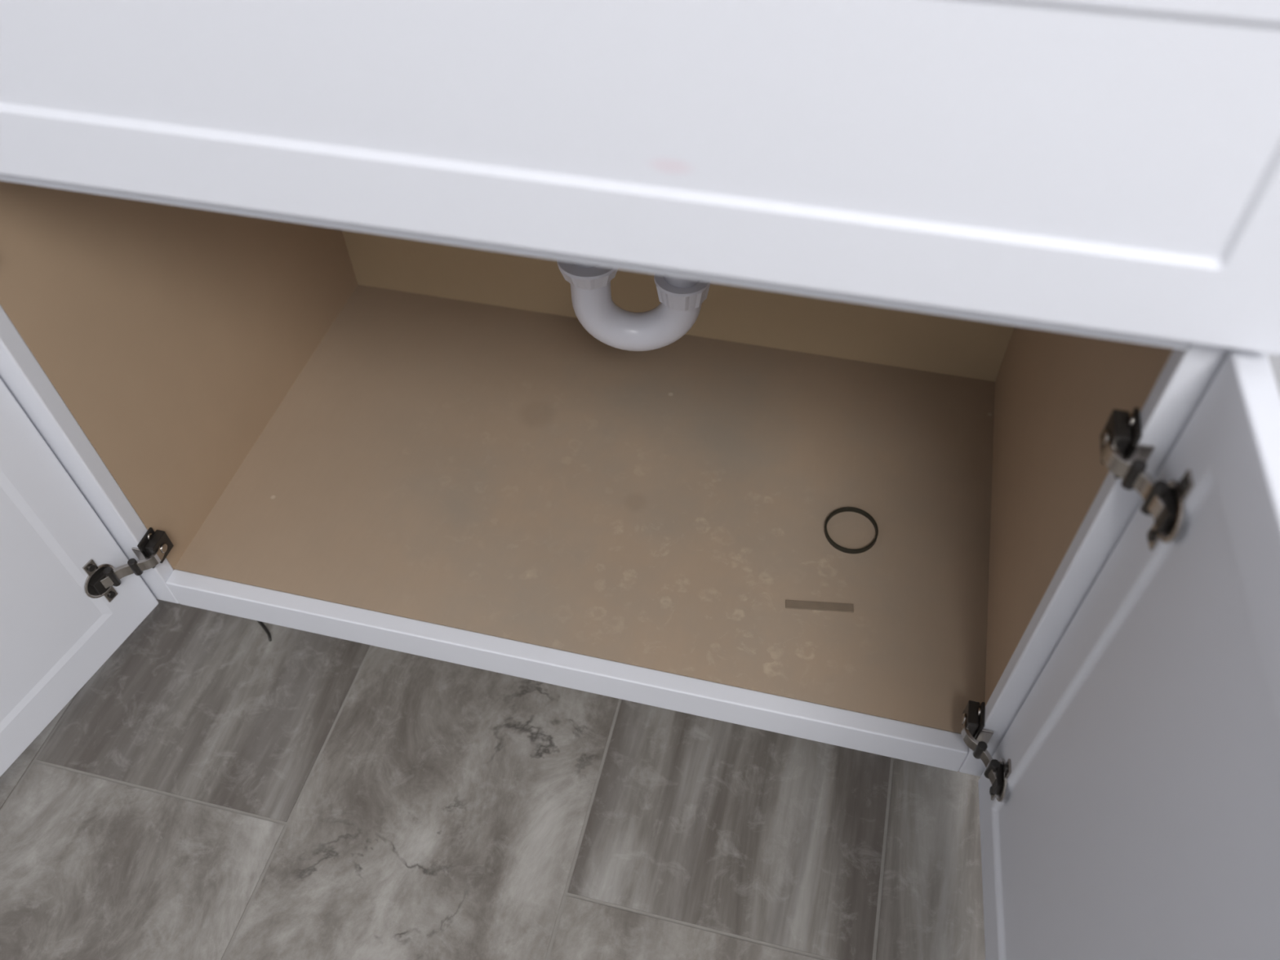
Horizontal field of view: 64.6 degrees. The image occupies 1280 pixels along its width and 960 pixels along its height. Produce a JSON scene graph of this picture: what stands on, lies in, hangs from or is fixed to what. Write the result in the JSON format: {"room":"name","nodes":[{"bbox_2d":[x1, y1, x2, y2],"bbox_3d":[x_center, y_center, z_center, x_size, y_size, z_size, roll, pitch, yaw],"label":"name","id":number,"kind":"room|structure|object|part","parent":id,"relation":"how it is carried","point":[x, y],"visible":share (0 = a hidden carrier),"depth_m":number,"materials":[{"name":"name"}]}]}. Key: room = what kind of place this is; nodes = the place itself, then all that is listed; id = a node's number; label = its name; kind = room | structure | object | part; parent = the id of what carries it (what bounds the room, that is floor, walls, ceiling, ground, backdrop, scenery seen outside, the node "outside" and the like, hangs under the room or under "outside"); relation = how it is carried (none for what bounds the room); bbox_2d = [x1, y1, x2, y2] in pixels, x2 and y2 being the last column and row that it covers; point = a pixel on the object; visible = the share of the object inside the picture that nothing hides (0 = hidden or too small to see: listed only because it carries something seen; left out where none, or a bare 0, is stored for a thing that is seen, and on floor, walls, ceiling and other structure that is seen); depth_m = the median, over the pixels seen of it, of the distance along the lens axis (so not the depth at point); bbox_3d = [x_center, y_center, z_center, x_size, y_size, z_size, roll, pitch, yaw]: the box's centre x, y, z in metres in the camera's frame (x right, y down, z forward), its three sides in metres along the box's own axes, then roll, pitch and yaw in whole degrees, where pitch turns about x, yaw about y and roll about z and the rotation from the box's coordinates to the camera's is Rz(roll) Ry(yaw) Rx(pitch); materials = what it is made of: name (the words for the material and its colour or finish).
{"room":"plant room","nodes":[
{"label":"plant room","id":0,"kind":"room"},
{"bbox_2d":[0,599,985,959],"bbox_3d":[-0.281,0.799,0.723,2.900,0.050,2.630,10,51,9],"label":"floor","id":1,"kind":"structure","parent":0,"point":[216,788],"depth_m":1.05,"materials":[{"name":"stone"}]},
{"bbox_2d":[257,621,271,641],"bbox_3d":[-0.457,0.167,1.211,0.006,0.008,0.069,-33,57,-23],"label":"cable tie","id":2,"kind":"object","parent":1,"relation":"on","point":[260,623],"visible":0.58,"depth_m":1.20,"materials":[{"name":"plastic"}]},
{"bbox_2d":[0,0,1279,776],"bbox_3d":[-0.048,-0.205,0.922,0.950,0.915,0.564,10,51,9],"label":"vanity cabinet","id":3,"kind":"object","parent":1,"relation":"on","point":[285,296],"depth_m":0.88,"materials":[{"name":"white paint"}]},
{"bbox_2d":[0,377,158,777],"bbox_3d":[-0.636,0.105,0.780,0.019,0.562,0.432,20,54,17],"label":"door","id":4,"kind":"structure","parent":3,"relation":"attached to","point":[55,637],"depth_m":0.97,"materials":[{"name":"white wood"}]},
{"bbox_2d":[82,527,173,602],"bbox_3d":[-0.522,0.088,1.035,0.047,0.062,0.083,10,51,9],"label":"cabinet hinge","id":5,"kind":"object","parent":3,"relation":"attached to","point":[153,548],"depth_m":1.03,"materials":[{"name":"metal"}]},
{"bbox_2d":[173,284,995,733],"bbox_3d":[-0.032,-0.009,1.180,0.853,0.014,0.486,10,51,9],"label":"shelf","id":6,"kind":"object","parent":3,"relation":"attached to","point":[498,473],"depth_m":1.14,"materials":[{"name":"beige wood"}]},
{"bbox_2d":[556,260,711,351],"bbox_3d":[0.018,-0.350,0.931,0.155,0.457,0.255,10,51,9],"label":"drain pipe","id":7,"kind":"object","parent":3,"relation":"attached to","point":[681,300],"visible":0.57,"depth_m":1.00,"materials":[{"name":"white plastic"}]},
{"bbox_3d":[0.063,-0.300,0.999,0.072,0.129,0.224,10,51,9],"label":"trap arm","id":8,"kind":"part","parent":7,"relation":"part of","materials":[{"name":"white plastic"}]},
{"bbox_3d":[-0.115,-0.217,0.517,0.914,0.214,0.018,10,51,9],"label":"false drawer","id":9,"kind":"part","parent":3,"relation":"part of","materials":[{"name":"white wood"}]},
{"bbox_3d":[0.014,-0.434,1.047,0.896,0.759,0.012,10,51,9],"label":"panel","id":10,"kind":"part","parent":3,"relation":"part of","materials":[{"name":"beige wood"}]},
{"bbox_3d":[0.186,0.131,1.049,0.070,0.001,0.010,3,51,4],"label":"veneer strip","id":11,"kind":"part","parent":3,"relation":"part of","materials":[{"name":"brown wood"}]},
{"bbox_2d":[824,506,878,553],"bbox_3d":[0.231,0.055,1.108,0.058,0.006,0.060,10,51,9],"label":"ring","id":12,"kind":"object","parent":3,"relation":"on","point":[860,511],"visible":1,"depth_m":1.11,"materials":[{"name":"black rubber"}]},
{"bbox_2d":[960,700,1011,802],"bbox_3d":[0.305,0.242,0.902,0.037,0.062,0.084,10,51,9],"label":"cabinet hinge","id":13,"kind":"object","parent":3,"relation":"attached to","point":[976,738],"depth_m":0.90,"materials":[{"name":"metal"}]},
{"bbox_2d":[977,350,1279,959],"bbox_3d":[0.292,0.275,0.619,0.019,0.562,0.432,7,51,7],"label":"door","id":14,"kind":"structure","parent":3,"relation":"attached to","point":[1138,815],"depth_m":0.57,"materials":[{"name":"white wood"}]},
{"bbox_2d":[1099,407,1194,550],"bbox_3d":[0.299,-0.002,0.607,0.037,0.062,0.084,10,51,9],"label":"cabinet hinge","id":15,"kind":"object","parent":3,"relation":"attached to","point":[1121,451],"depth_m":0.60,"materials":[{"name":"metal"}]},
{"bbox_2d":[1267,353,1279,393],"bbox_3d":[-0.002,-0.961,0.523,2.900,2.490,0.100,10,51,9],"label":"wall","id":16,"kind":"structure","parent":0,"point":[1274,360],"depth_m":1.17,"materials":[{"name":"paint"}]}
]}

